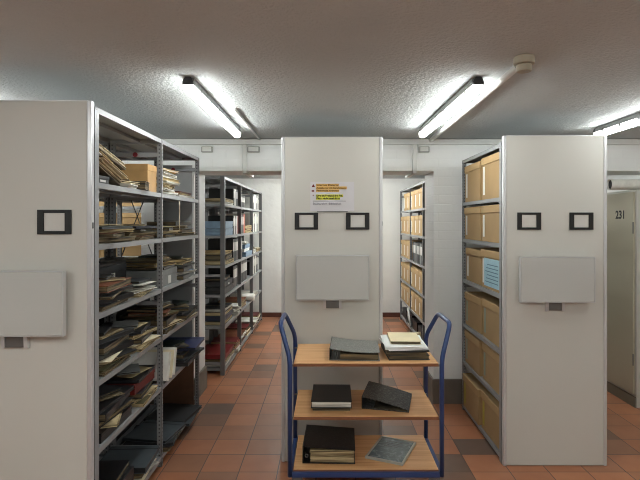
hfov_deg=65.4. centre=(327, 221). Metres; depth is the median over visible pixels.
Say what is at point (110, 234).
bundle
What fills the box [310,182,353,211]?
notice
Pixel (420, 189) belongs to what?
box
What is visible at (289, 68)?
ceiling
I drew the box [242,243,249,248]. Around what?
storage box
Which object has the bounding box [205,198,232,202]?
bundle
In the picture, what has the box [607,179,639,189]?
paper roll
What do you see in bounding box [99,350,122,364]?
bundle
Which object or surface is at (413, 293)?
box
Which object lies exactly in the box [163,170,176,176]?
bundle
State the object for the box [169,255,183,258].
folder
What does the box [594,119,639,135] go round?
diffuser
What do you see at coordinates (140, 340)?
folder
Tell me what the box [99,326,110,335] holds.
folder
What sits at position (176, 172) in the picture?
folder
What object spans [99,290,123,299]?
bundle
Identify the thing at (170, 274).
storage box
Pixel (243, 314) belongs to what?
folder
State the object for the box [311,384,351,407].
volume
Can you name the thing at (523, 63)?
junction
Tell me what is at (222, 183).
shelving rack
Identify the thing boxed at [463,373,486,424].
box
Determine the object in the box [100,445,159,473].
portfolio
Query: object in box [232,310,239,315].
sheaf
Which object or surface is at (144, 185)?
volume
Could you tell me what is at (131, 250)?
box
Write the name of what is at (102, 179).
storage box
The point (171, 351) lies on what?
ring binder
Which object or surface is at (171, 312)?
bundle
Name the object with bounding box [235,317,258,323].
sheaf
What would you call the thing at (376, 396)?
ring binder
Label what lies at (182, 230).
folder
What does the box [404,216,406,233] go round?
box
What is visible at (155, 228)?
folder
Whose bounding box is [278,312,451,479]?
trolley
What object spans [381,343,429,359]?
folder
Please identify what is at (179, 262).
bundle
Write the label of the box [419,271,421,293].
box
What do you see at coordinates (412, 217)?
box
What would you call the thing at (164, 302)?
folder
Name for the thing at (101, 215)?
box
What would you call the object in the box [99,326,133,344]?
portfolio
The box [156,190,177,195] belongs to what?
bundle
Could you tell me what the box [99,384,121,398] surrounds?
folder
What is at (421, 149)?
junction box
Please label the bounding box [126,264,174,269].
folder
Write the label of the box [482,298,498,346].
box
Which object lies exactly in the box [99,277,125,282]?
sheaf
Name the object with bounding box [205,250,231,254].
bundle
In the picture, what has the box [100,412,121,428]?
sheaf
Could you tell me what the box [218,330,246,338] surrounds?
bundle
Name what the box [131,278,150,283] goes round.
folder
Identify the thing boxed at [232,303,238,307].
sheaf
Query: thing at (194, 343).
portfolio
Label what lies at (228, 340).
folder
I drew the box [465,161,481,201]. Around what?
box
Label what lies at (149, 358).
ring binder
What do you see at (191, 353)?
portfolio
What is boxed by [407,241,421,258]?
box
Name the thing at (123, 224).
sheaf
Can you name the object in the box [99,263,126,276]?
storage box
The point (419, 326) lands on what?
storage box
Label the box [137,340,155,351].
bundle
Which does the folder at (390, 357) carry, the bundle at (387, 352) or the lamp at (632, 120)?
the bundle at (387, 352)
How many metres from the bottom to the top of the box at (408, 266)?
0.270 m
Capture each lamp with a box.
[182,77,240,137]
[419,77,483,137]
[593,112,639,135]
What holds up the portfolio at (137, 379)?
on the folder at (138, 386)
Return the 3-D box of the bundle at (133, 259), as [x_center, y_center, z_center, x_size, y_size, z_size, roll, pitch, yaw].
[-1.252,0.264,3.471,0.269,0.023,0.302,0,0,-9]
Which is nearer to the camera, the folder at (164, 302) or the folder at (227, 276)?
the folder at (164, 302)
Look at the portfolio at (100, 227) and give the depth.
2.55 m
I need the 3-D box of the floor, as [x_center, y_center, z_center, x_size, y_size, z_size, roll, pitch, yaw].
[0.000,1.650,2.500,8.800,0.100,12.200,0,0,0]
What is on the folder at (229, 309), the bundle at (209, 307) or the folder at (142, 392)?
the bundle at (209, 307)
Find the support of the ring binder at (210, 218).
on the shelving rack at (222, 183)
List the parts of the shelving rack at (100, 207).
shelf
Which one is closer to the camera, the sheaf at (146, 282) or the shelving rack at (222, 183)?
the sheaf at (146, 282)
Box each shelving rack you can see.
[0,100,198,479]
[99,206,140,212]
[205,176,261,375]
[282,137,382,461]
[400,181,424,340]
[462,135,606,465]
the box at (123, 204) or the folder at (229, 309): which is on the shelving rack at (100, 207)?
the box at (123, 204)
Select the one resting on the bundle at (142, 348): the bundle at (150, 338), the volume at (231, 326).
the bundle at (150, 338)
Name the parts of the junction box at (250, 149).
lid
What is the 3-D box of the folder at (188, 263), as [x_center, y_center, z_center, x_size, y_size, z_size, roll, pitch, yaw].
[-1.242,0.334,3.900,0.280,0.020,0.340,0,0,6]
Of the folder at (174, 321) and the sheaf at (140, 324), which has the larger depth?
the folder at (174, 321)
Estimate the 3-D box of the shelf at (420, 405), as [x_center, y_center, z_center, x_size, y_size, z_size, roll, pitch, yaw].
[0.214,1.103,3.027,0.816,0.016,0.451,0,0,0]
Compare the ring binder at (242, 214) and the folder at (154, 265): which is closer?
the folder at (154, 265)
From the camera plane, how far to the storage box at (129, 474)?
2.76 m
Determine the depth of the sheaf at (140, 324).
3.03 m
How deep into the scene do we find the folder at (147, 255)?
3.39 m
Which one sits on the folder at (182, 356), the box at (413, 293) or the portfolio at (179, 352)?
the portfolio at (179, 352)
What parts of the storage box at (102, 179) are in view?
lid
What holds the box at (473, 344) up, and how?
on the shelving rack at (552, 200)
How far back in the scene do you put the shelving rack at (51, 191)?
2.29 m
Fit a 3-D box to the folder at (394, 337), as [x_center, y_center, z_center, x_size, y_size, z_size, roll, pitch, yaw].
[0.464,0.711,3.050,0.180,0.018,0.240,0,0,2]
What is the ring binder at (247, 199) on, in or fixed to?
on the shelving rack at (222, 183)
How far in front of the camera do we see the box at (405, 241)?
7.70 m
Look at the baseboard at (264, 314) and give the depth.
8.38 m
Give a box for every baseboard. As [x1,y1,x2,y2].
[150,365,461,403]
[262,312,399,316]
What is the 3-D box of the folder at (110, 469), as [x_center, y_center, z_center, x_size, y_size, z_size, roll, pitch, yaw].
[-1.252,1.361,2.620,0.290,0.030,0.380,0,0,-4]
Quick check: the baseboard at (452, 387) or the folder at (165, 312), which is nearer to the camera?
the folder at (165, 312)
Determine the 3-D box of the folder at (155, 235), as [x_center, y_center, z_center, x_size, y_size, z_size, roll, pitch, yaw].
[-1.242,0.095,3.480,0.290,0.022,0.310,0,0,-5]
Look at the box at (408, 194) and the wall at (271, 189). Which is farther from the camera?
the wall at (271, 189)
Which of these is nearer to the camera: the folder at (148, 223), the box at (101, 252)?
the folder at (148, 223)
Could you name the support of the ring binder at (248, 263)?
on the shelving rack at (222, 183)
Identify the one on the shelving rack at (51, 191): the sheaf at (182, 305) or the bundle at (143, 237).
the bundle at (143, 237)
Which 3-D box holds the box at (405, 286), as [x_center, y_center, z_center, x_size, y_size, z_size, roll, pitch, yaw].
[1.343,1.119,7.693,0.300,0.260,0.295,0,0,0]
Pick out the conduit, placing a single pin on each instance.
(512, 70)
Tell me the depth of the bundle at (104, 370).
2.50 m
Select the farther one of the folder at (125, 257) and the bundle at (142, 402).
the folder at (125, 257)
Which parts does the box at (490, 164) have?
lid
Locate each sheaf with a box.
[99,224,123,225]
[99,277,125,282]
[99,328,123,339]
[99,391,124,401]
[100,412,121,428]
[113,366,151,377]
[122,285,156,293]
[123,224,145,225]
[126,285,144,289]
[129,281,155,285]
[131,289,152,297]
[133,385,157,403]
[134,322,147,329]
[134,461,158,479]
[139,304,171,308]
[171,303,188,307]
[176,342,188,347]
[207,353,233,366]
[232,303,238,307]
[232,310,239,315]
[234,344,240,352]
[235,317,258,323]
[241,291,257,295]
[379,335,428,350]
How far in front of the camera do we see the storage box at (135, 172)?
3.06 m
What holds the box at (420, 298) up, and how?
on the shelving rack at (421, 211)
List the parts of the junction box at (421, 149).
lid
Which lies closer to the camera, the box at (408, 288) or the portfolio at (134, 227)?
the portfolio at (134, 227)
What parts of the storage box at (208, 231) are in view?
lid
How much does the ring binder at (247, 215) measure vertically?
0.270 m
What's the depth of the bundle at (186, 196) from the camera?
3.89 m
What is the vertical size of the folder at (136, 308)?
0.020 m
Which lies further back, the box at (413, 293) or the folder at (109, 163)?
the box at (413, 293)
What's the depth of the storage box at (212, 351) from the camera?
5.47 m
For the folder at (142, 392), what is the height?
0.030 m
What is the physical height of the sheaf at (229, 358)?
0.040 m
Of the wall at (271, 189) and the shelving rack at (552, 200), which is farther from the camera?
the wall at (271, 189)
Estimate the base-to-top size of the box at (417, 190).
0.260 m
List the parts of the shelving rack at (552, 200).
post, shelf, shelf, shelf, shelf, shelf, shelf, shelf, panel, hinge plate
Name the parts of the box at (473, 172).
lid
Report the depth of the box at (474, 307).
3.98 m
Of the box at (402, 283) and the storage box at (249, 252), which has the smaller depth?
the storage box at (249, 252)
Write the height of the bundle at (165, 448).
0.033 m
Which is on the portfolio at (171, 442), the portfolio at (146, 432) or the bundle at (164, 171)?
the portfolio at (146, 432)
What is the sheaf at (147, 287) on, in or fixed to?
on the sheaf at (140, 294)
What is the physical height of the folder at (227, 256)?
0.050 m
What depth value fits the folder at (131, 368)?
2.97 m
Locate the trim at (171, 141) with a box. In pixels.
[162,139,639,144]
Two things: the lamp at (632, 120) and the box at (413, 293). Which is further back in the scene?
the box at (413, 293)
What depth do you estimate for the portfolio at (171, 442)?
3.33 m
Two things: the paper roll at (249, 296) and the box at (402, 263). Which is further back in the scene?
the box at (402, 263)
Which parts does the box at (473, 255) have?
lid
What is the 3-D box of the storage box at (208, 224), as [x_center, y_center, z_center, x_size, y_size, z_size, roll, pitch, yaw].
[-1.245,0.029,5.510,0.310,0.075,0.400,0,0,0]
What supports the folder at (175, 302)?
on the sheaf at (182, 305)
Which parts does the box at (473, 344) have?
lid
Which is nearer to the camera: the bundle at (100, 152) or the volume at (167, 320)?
the bundle at (100, 152)
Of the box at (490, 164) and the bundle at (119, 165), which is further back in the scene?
the box at (490, 164)
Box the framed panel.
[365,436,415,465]
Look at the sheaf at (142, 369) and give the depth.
2.95 m
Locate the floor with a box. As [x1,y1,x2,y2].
[148,317,639,479]
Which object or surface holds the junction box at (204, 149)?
attached to the wall partition at (441, 167)
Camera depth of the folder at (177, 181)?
3.50 m
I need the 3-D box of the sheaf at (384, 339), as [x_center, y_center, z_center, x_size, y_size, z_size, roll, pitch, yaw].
[0.458,0.732,3.030,0.264,0.020,0.328,0,0,-1]
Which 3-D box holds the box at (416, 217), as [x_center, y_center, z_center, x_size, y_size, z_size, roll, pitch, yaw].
[1.343,0.047,6.723,0.300,0.265,0.295,0,0,0]
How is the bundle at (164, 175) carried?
on the folder at (177, 181)
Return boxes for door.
[607,189,639,407]
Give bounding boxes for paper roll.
[230,293,254,300]
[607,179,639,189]
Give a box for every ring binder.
[131,352,170,380]
[148,350,173,377]
[150,347,176,374]
[208,216,233,233]
[208,239,233,257]
[208,266,234,287]
[209,189,234,205]
[213,238,237,259]
[233,213,249,224]
[234,239,235,260]
[241,194,249,207]
[242,214,243,232]
[242,260,243,281]
[247,257,249,274]
[302,425,354,463]
[329,337,379,360]
[362,381,411,412]
[415,242,421,262]
[418,243,419,263]
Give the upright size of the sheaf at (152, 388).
0.018 m
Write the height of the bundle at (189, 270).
0.023 m
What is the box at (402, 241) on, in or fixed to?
on the shelving rack at (421, 211)
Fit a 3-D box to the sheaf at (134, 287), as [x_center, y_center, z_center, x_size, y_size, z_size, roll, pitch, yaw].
[-1.178,0.388,2.975,0.155,0.008,0.200,0,0,-22]
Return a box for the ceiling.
[0,0,639,178]
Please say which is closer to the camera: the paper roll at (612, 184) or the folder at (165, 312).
the folder at (165, 312)
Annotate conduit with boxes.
[429,66,515,141]
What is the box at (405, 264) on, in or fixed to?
on the shelving rack at (421, 211)
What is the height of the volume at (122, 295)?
0.024 m
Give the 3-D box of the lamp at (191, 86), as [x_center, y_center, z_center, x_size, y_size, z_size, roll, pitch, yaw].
[-0.705,-0.692,3.190,0.064,0.078,1.380,0,0,0]
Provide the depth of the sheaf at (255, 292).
7.54 m
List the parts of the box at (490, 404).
lid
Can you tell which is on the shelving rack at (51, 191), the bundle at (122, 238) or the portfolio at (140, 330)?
the bundle at (122, 238)
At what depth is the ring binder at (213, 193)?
5.80 m
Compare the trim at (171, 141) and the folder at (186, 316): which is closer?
the folder at (186, 316)
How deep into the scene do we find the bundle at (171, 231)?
3.49 m
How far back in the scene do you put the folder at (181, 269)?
3.80 m
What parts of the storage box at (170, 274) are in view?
lid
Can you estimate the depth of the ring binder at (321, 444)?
2.92 m
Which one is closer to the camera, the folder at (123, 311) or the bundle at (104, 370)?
the bundle at (104, 370)
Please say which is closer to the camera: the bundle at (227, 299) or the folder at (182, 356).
the folder at (182, 356)
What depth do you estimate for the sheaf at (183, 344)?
3.79 m
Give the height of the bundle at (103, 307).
0.025 m
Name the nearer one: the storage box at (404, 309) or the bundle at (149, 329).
the bundle at (149, 329)
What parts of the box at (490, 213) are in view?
lid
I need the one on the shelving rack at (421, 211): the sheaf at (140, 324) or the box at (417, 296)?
the box at (417, 296)
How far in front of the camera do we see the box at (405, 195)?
7.70 m
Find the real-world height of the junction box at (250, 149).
0.052 m
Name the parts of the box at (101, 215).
lid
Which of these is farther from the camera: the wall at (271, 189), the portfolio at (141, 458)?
the wall at (271, 189)
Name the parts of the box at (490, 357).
lid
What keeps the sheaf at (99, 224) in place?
on the portfolio at (100, 227)
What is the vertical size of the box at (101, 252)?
0.265 m
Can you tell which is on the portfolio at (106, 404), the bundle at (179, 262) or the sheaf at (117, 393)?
the sheaf at (117, 393)
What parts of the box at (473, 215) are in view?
lid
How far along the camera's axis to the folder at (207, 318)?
5.32 m
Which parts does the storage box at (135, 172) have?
lid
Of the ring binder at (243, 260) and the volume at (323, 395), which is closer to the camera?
the volume at (323, 395)
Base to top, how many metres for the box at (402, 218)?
0.265 m
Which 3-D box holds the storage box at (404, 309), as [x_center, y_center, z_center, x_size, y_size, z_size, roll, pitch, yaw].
[1.360,1.449,7.920,0.300,0.140,0.380,0,0,0]
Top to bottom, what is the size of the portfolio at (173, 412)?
0.021 m
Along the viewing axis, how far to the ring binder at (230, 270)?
5.79 m
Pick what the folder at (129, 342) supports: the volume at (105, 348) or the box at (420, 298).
the volume at (105, 348)
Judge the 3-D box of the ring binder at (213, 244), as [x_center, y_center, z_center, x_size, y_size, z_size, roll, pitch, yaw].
[-1.244,0.329,5.810,0.291,0.260,0.075,0,0,0]
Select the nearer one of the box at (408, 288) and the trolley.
the trolley
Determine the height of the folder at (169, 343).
0.012 m
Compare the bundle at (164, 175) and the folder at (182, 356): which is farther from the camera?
the folder at (182, 356)
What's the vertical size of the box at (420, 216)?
0.265 m
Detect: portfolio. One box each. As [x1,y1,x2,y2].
[99,226,132,228]
[99,257,123,262]
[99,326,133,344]
[99,385,134,414]
[100,321,150,334]
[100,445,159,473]
[103,365,154,383]
[122,420,185,443]
[124,425,178,445]
[129,226,156,228]
[144,403,201,421]
[154,337,204,349]
[176,305,197,315]
[176,347,203,362]
[176,352,199,366]
[177,350,185,354]
[185,412,197,425]
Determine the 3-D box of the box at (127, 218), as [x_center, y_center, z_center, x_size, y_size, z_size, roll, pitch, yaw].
[-2.250,0.026,5.900,0.290,0.265,0.310,0,0,0]
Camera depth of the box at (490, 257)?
3.56 m
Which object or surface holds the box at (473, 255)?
on the shelving rack at (552, 200)
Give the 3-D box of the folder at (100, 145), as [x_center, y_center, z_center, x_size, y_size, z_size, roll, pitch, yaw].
[-1.258,-0.341,2.552,0.312,0.096,0.293,0,0,4]
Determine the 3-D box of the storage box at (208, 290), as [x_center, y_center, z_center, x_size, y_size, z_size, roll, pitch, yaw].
[-1.245,0.734,5.510,0.310,0.070,0.460,0,0,0]
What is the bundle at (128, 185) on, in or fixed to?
on the shelving rack at (51, 191)
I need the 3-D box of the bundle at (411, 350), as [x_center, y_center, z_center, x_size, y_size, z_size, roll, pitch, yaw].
[0.466,0.748,3.020,0.228,0.007,0.290,0,0,-3]
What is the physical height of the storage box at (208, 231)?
0.075 m
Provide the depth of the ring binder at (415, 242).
6.80 m
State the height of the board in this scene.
0.413 m
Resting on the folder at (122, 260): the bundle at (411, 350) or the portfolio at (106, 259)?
the portfolio at (106, 259)
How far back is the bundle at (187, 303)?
3.79 m
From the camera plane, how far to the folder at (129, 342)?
2.62 m
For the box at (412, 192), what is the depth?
7.03 m
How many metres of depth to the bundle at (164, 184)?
3.42 m
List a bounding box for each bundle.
[99,147,125,169]
[99,151,116,166]
[99,157,121,179]
[99,162,121,185]
[99,229,133,232]
[99,232,124,237]
[99,236,135,243]
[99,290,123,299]
[99,297,130,311]
[99,348,136,367]
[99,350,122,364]
[99,355,130,376]
[119,310,178,320]
[120,183,137,188]
[123,231,156,235]
[123,430,181,451]
[126,257,171,262]
[128,335,160,348]
[129,326,156,339]
[131,387,156,406]
[134,474,143,478]
[135,235,153,239]
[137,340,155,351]
[152,324,176,333]
[156,173,176,179]
[156,180,179,185]
[156,183,174,188]
[156,187,174,191]
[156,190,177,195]
[156,230,178,233]
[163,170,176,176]
[171,232,195,235]
[171,302,188,310]
[172,258,192,264]
[176,194,193,198]
[177,269,196,274]
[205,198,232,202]
[205,201,233,205]
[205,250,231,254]
[205,303,231,311]
[205,348,234,361]
[218,297,245,303]
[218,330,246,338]
[312,408,349,410]
[384,347,426,355]
[390,350,429,351]
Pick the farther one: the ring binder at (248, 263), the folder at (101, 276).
the ring binder at (248, 263)
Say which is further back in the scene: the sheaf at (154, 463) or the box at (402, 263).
the box at (402, 263)
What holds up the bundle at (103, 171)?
on the shelving rack at (51, 191)
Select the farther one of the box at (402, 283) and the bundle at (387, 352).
the box at (402, 283)
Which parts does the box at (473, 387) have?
lid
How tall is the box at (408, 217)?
0.265 m
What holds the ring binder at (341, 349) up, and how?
on the trolley
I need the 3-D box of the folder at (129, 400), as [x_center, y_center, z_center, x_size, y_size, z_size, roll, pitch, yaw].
[-1.242,0.991,2.600,0.290,0.030,0.380,0,0,5]
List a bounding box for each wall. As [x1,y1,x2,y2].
[99,179,424,311]
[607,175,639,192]
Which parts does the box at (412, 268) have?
lid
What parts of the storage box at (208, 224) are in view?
lid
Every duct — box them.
[242,145,253,177]
[405,145,416,177]
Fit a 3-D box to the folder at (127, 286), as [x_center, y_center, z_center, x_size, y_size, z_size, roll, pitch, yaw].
[-1.242,0.356,2.590,0.290,0.016,0.380,0,0,5]
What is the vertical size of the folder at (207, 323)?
0.040 m
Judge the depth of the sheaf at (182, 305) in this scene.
3.84 m
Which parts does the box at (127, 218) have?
lid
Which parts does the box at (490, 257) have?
lid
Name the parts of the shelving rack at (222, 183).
post, post, shelf, post, post, shelf, shelf, shelf, shelf, shelf, shelf, shelf, shelf, shelf, post, post, shelf, shelf, shelf, shelf, shelf, shelf, post, shelf, post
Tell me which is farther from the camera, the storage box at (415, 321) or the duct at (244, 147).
the storage box at (415, 321)
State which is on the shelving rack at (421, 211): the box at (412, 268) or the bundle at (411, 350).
the box at (412, 268)
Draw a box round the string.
[179,201,179,231]
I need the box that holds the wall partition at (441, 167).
[122,145,639,378]
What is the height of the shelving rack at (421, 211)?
2.110 m
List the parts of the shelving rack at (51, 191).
hinge plate, panel, post, post, post, post, shelf, shelf, shelf, shelf, shelf, shelf, shelf, shelf, shelf, shelf, shelf, post, shelf, shelf, post, shelf, shelf, shelf, shelf, post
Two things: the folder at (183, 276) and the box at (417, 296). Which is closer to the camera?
the folder at (183, 276)
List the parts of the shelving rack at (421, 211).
post, shelf, shelf, post, shelf, shelf, shelf, shelf, shelf, post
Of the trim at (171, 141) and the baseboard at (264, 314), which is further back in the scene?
the baseboard at (264, 314)
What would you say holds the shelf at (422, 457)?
attached to the trolley
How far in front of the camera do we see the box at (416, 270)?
6.71 m
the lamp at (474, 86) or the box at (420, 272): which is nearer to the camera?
the lamp at (474, 86)
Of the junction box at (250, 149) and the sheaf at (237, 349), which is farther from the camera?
the sheaf at (237, 349)
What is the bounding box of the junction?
[513,54,534,73]
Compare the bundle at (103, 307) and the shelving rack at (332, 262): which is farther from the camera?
the shelving rack at (332, 262)
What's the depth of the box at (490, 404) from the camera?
3.56 m
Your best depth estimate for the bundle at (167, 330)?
3.38 m
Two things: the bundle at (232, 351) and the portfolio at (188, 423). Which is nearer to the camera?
the portfolio at (188, 423)
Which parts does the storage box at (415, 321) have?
lid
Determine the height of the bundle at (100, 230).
0.017 m
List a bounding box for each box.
[99,175,108,183]
[99,213,116,223]
[99,248,116,257]
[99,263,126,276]
[99,405,131,443]
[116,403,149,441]
[120,466,133,479]
[121,164,156,191]
[122,203,140,205]
[122,213,140,223]
[122,245,140,255]
[126,266,176,286]
[201,146,212,152]
[205,221,232,227]
[205,228,232,235]
[205,277,232,286]
[205,283,232,294]
[205,344,233,358]
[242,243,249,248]
[242,250,251,256]
[247,146,259,152]
[401,217,403,232]
[401,240,403,256]
[401,262,409,279]
[401,282,405,300]
[402,307,409,318]
[404,193,406,210]
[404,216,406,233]
[404,240,421,257]
[404,263,414,281]
[404,285,408,303]
[407,192,409,209]
[407,216,409,233]
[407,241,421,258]
[407,265,418,283]
[407,287,413,306]
[411,191,414,209]
[411,216,414,234]
[411,267,421,287]
[411,291,417,311]
[412,318,421,331]
[415,189,418,208]
[415,216,418,234]
[415,269,421,290]
[415,294,420,315]
[418,146,429,152]
[418,325,421,338]
[419,188,421,207]
[419,215,421,235]
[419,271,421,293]
[419,297,421,318]
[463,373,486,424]
[464,206,481,240]
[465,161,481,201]
[465,291,496,334]
[465,329,482,375]
[466,248,498,285]
[481,152,498,199]
[481,204,498,242]
[481,249,498,292]
[481,390,498,448]
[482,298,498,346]
[482,342,498,394]
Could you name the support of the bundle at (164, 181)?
on the bundle at (164, 184)
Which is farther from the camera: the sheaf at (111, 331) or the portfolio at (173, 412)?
the portfolio at (173, 412)
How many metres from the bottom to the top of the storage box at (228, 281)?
0.060 m
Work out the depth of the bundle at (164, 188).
3.40 m
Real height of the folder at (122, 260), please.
0.020 m
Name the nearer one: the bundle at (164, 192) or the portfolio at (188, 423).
the bundle at (164, 192)
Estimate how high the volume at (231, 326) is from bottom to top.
0.050 m
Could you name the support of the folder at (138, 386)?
on the folder at (142, 392)
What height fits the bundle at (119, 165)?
0.104 m
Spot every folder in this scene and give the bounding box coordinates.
[99,144,124,164]
[99,155,127,178]
[99,259,125,267]
[99,274,113,279]
[99,277,131,292]
[99,285,132,296]
[99,298,149,325]
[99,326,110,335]
[99,339,133,360]
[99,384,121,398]
[99,397,133,428]
[99,460,129,479]
[101,256,137,258]
[106,368,154,394]
[112,320,137,327]
[117,363,139,375]
[121,180,139,184]
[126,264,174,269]
[126,304,173,312]
[127,261,176,267]
[128,308,170,316]
[128,379,152,398]
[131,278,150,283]
[133,228,151,230]
[134,332,152,343]
[137,300,171,306]
[138,254,166,257]
[140,227,172,230]
[146,222,190,225]
[153,234,175,237]
[156,177,178,182]
[156,319,182,328]
[156,340,184,346]
[163,168,178,173]
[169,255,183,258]
[169,300,188,305]
[173,228,192,232]
[175,262,194,267]
[175,309,195,319]
[176,350,190,358]
[177,265,191,271]
[177,272,193,279]
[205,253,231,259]
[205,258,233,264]
[205,274,229,280]
[205,305,232,315]
[205,309,232,320]
[205,313,232,325]
[211,337,238,343]
[241,312,259,316]
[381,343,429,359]
[387,332,421,344]
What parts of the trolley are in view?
frame, frame, frame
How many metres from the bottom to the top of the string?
0.222 m
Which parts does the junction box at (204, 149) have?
lid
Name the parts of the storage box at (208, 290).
lid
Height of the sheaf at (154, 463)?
0.010 m
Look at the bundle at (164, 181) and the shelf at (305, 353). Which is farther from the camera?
the bundle at (164, 181)
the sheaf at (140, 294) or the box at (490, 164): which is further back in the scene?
the box at (490, 164)
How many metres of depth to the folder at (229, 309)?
5.30 m
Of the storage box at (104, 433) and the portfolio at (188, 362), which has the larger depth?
the portfolio at (188, 362)
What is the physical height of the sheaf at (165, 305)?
0.007 m
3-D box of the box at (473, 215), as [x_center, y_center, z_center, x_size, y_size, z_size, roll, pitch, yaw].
[1.309,0.012,4.012,0.305,0.264,0.432,0,0,0]
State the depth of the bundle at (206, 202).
5.31 m
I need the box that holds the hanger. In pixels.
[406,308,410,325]
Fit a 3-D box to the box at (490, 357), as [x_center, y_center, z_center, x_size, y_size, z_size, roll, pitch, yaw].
[1.313,1.042,3.551,0.305,0.274,0.432,0,0,1]
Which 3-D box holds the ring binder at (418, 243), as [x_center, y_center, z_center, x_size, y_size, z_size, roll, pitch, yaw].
[1.335,0.414,6.550,0.281,0.270,0.080,0,0,0]
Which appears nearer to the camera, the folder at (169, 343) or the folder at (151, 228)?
the folder at (151, 228)
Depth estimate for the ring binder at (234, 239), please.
5.89 m
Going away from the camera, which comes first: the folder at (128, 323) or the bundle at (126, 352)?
the bundle at (126, 352)
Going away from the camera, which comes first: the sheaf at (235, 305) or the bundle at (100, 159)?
the bundle at (100, 159)
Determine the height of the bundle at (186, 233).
0.025 m
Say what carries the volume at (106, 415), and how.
on the folder at (129, 400)
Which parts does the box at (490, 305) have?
lid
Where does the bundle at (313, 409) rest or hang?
on the trolley
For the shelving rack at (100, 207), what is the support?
on the floor
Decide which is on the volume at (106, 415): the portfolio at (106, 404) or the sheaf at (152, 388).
the portfolio at (106, 404)
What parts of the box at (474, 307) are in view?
lid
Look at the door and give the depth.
4.44 m
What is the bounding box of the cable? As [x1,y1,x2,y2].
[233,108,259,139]
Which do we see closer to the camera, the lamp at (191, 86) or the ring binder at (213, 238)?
the lamp at (191, 86)
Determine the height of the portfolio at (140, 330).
0.021 m
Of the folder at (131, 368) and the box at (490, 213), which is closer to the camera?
the folder at (131, 368)
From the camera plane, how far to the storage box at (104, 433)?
2.54 m
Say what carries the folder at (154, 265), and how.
on the folder at (172, 265)
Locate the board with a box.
[163,360,193,404]
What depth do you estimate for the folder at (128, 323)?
2.97 m
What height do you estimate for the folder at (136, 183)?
0.012 m
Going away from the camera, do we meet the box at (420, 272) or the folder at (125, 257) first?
the folder at (125, 257)
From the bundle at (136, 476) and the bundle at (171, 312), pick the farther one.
the bundle at (171, 312)
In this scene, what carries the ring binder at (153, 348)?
on the shelving rack at (51, 191)
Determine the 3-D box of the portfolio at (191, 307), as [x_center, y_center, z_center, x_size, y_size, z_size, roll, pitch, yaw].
[-1.227,0.689,3.910,0.300,0.021,0.350,0,0,5]
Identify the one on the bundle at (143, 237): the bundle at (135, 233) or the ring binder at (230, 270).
the bundle at (135, 233)
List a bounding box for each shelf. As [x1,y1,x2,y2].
[294,344,437,362]
[294,390,437,416]
[294,435,437,469]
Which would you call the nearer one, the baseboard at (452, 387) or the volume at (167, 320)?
the volume at (167, 320)
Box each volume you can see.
[99,292,133,304]
[99,334,129,355]
[99,393,129,421]
[123,314,175,326]
[132,181,148,190]
[225,324,249,329]
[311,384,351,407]
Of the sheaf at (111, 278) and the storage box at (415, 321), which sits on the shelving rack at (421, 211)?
the storage box at (415, 321)
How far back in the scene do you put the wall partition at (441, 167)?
4.40 m

